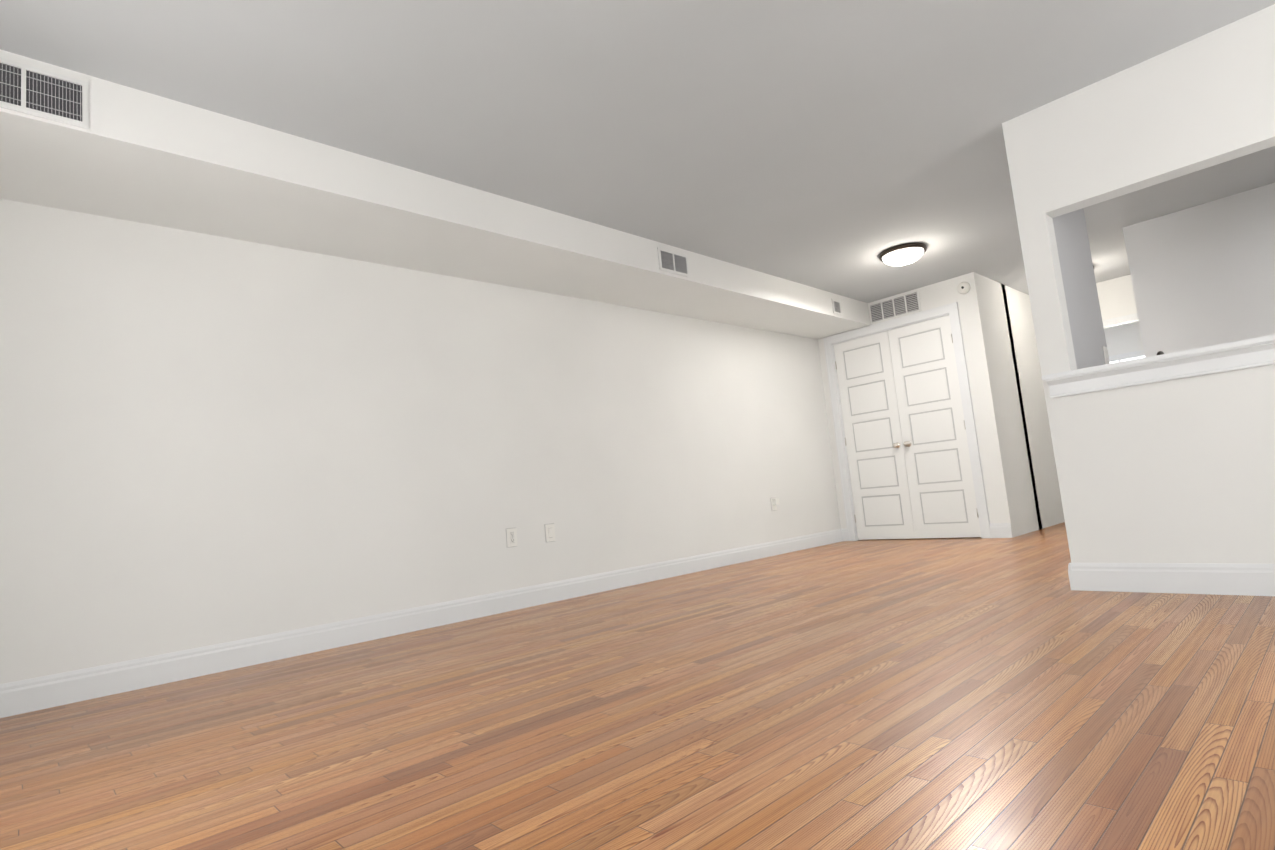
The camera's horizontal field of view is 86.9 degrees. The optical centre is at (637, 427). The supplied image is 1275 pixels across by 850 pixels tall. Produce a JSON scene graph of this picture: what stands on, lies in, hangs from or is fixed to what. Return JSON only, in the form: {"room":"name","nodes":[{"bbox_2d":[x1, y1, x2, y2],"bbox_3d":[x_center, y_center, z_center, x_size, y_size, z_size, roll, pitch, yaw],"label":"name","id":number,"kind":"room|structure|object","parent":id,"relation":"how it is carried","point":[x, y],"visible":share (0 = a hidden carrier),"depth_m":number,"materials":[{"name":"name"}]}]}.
{"room":"empty living room","nodes":[
{"label":"empty living room","id":0,"kind":"room"},
{"bbox_2d":[0,199,840,683],"bbox_3d":[1.327,0.006,6.988,12.640,2.560,0.150,0,-8,-43],"label":"wall","id":1,"kind":"structure","parent":0,"point":[208,439],"depth_m":3.94,"materials":[{"name":"paint"}]},
{"bbox_2d":[0,529,847,717],"bbox_3d":[-0.413,1.181,5.019,7.420,0.138,0.020,0,-8,-43],"label":"baseboard","id":2,"kind":"structure","parent":1,"relation":"attached to","point":[36,694],"depth_m":3.79,"materials":[{"name":"white wood"}]},
{"bbox_2d":[506,528,517,547],"bbox_3d":[-0.872,0.762,4.678,0.085,0.130,0.010,0,-8,-43],"label":"electrical outlet","id":3,"kind":"object","parent":1,"relation":"attached to","point":[511,536],"visible":1,"depth_m":4.67,"materials":[{"name":"white plastic"}]},
{"bbox_2d":[544,523,555,541],"bbox_3d":[-0.633,0.763,4.899,0.085,0.130,0.012,0,-8,-43],"label":"electrical outlet","id":4,"kind":"object","parent":1,"relation":"attached to","point":[549,532],"visible":1,"depth_m":4.89,"materials":[{"name":"white plastic"}]},
{"bbox_2d":[770,497,779,510],"bbox_3d":[1.386,0.764,6.758,0.085,0.130,0.052,0,-8,-43],"label":"electrical outlet","id":5,"kind":"object","parent":1,"relation":"attached to","point":[774,502],"visible":1,"depth_m":6.75,"materials":[{"name":"white plastic"}]},
{"bbox_2d":[0,49,870,338],"bbox_3d":[-0.347,-1.223,4.965,7.420,0.245,0.860,0,-8,-43],"label":"soffit","id":6,"kind":"structure","parent":0,"point":[134,155],"depth_m":3.58,"materials":[{"name":"paint"}]},
{"bbox_2d":[0,57,88,128],"bbox_3d":[-2.327,-1.287,2.552,0.385,0.195,0.025,0,-8,-43],"label":"ceiling vent","id":7,"kind":"object","parent":6,"relation":"in","point":[32,90],"visible":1,"depth_m":2.59,"materials":[{"name":"silver metal"}]},
{"bbox_2d":[657,247,688,276],"bbox_3d":[0.275,-1.255,5.112,0.330,0.175,0.024,0,-8,-43],"label":"ceiling vent","id":8,"kind":"object","parent":6,"relation":"in","point":[673,262],"visible":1,"depth_m":5.10,"materials":[{"name":"silver metal"}]},
{"bbox_2d":[832,299,841,314],"bbox_3d":[2.019,-1.224,6.826,0.160,0.150,0.019,0,-8,-43],"label":"ceiling vent","id":9,"kind":"object","parent":6,"relation":"in","point":[836,305],"visible":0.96,"depth_m":6.82,"materials":[{"name":"silver metal"}]},
{"bbox_2d":[0,522,1274,849],"bbox_3d":[3.534,0.879,4.410,12.920,0.120,6.620,0,-8,-43],"label":"floor","id":10,"kind":"structure","parent":0,"point":[1016,692],"depth_m":1.99,"materials":[{"name":"brown wood"}]},
{"bbox_2d":[0,0,1274,302],"bbox_3d":[3.288,-1.774,4.694,12.920,0.120,6.620,0,-8,-43],"label":"ceiling","id":11,"kind":"structure","parent":0,"point":[836,146],"depth_m":3.21,"materials":[{"name":"paint"}]},
{"bbox_2d":[879,243,926,265],"bbox_3d":[2.262,-1.451,5.732,0.385,0.111,0.385,0,-8,-43],"label":"ceiling light","id":12,"kind":"object","parent":11,"relation":"attached to","point":[903,254],"visible":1,"depth_m":5.63,"materials":[{"name":"white glass"}]},
{"bbox_2d":[978,274,1041,535],"bbox_3d":[3.136,-0.120,7.377,0.725,2.560,1.770,0,-8,-43],"label":"wall","id":13,"kind":"structure","parent":0,"point":[1012,419],"depth_m":6.72,"materials":[{"name":"paint"}]},
{"bbox_2d":[1005,285,1064,528],"bbox_3d":[4.330,-0.231,7.376,1.020,2.560,0.125,0,-8,-43],"label":"wall","id":14,"kind":"structure","parent":0,"point":[1037,421],"depth_m":7.17,"materials":[{"name":"paint"}]},
{"bbox_2d":[818,183,1274,536],"bbox_3d":[4.363,-0.441,5.441,0.125,2.560,6.320,0,-8,-43],"label":"wall","id":15,"kind":"structure","parent":0,"point":[1202,275],"depth_m":5.40,"materials":[{"name":"grey paint"}]},
{"bbox_2d":[834,331,914,539],"bbox_3d":[2.535,0.099,7.296,0.105,2.200,0.654,0,-8,-43],"label":"door leaf","id":16,"kind":"structure","parent":15,"relation":"in","point":[875,455],"depth_m":7.29,"materials":[{"name":"white paint"}]},
{"bbox_2d":[868,290,921,324],"bbox_3d":[2.712,-1.272,7.120,0.015,0.225,0.560,0,-8,-43],"label":"air vent","id":17,"kind":"object","parent":15,"relation":"in","point":[895,307],"visible":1,"depth_m":7.11,"materials":[{"name":"silver metal"}]},
{"bbox_2d":[823,302,990,540],"bbox_3d":[2.795,0.009,7.101,0.149,2.309,1.498,0,-8,-43],"label":"door frame","id":18,"kind":"structure","parent":15,"relation":"attached to","point":[951,310],"depth_m":6.94,"materials":[{"name":"white wood"}]},
{"bbox_2d":[888,315,980,537],"bbox_3d":[2.979,0.006,6.820,0.105,2.200,0.654,0,-8,-43],"label":"door leaf","id":19,"kind":"structure","parent":15,"relation":"in","point":[937,455],"depth_m":6.82,"materials":[{"name":"white paint"}]},
{"bbox_2d":[957,282,969,293],"bbox_3d":[3.188,-1.371,6.589,0.037,0.120,0.120,0,-8,-43],"label":"smoke detector","id":20,"kind":"object","parent":15,"relation":"attached to","point":[963,287],"visible":1,"depth_m":6.57,"materials":[{"name":"white plastic"}]},
{"bbox_2d":[1052,208,1106,368],"bbox_3d":[2.573,-0.436,3.929,0.795,2.560,0.125,0,-8,-43],"label":"wall","id":21,"kind":"structure","parent":0,"point":[1081,292],"depth_m":3.92,"materials":[{"name":"grey paint"}]},
{"bbox_2d":[1102,346,1109,363],"bbox_3d":[2.860,-0.434,4.102,0.085,0.130,0.012,0,-8,-43],"label":"light switch","id":22,"kind":"object","parent":21,"relation":"attached to","point":[1105,353],"visible":0.83,"depth_m":4.09,"materials":[{"name":"white plastic"}]},
{"bbox_2d":[1096,274,1138,328],"bbox_3d":[5.731,-0.432,6.716,0.125,2.560,6.320,0,-8,-43],"label":"wall","id":23,"kind":"structure","parent":0,"point":[1116,297],"depth_m":7.25,"materials":[{"name":"paint"}]},
{"bbox_2d":[1103,313,1137,326],"bbox_3d":[5.211,-0.121,7.166,0.018,2.135,0.990,0,-8,-43],"label":"door frame","id":24,"kind":"structure","parent":23,"relation":"attached to","point":[1120,320],"depth_m":7.21,"materials":[{"name":"white wood"}]},
{"bbox_2d":[1104,322,1143,361],"bbox_3d":[8.080,-0.416,8.907,0.150,2.560,6.320,0,-8,-43],"label":"wall","id":25,"kind":"structure","parent":0,"point":[1123,339],"depth_m":9.85,"materials":[{"name":"paint"}]},
{"bbox_2d":[1109,350,1144,363],"bbox_3d":[7.150,-0.450,9.862,0.128,1.260,1.010,0,-8,-43],"label":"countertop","id":26,"kind":"structure","parent":25,"relation":"in","point":[1128,359],"depth_m":9.82,"materials":[{"name":"white stone"}]},
{"bbox_2d":[1002,4,1274,563],"bbox_3d":[3.323,-0.663,2.453,0.125,2.560,3.340,0,-8,-43],"label":"wall","id":27,"kind":"structure","parent":0,"point":[1182,470],"depth_m":3.25,"materials":[{"name":"paint"}]},
{"bbox_2d":[1041,335,1274,397],"bbox_3d":[2.756,-0.763,3.034,0.223,0.986,1.728,0,-8,-43],"label":"ledge","id":28,"kind":"object","parent":27,"relation":"attached to","point":[1240,355],"visible":0.93,"depth_m":3.19,"materials":[{"name":"white"}]},
{"bbox_2d":[1068,563,1274,595],"bbox_3d":[3.367,0.539,2.293,0.017,0.138,3.327,0,-8,-43],"label":"baseboard","id":29,"kind":"structure","parent":27,"relation":"attached to","point":[1181,578],"depth_m":3.17,"materials":[{"name":"white wood"}]}
]}

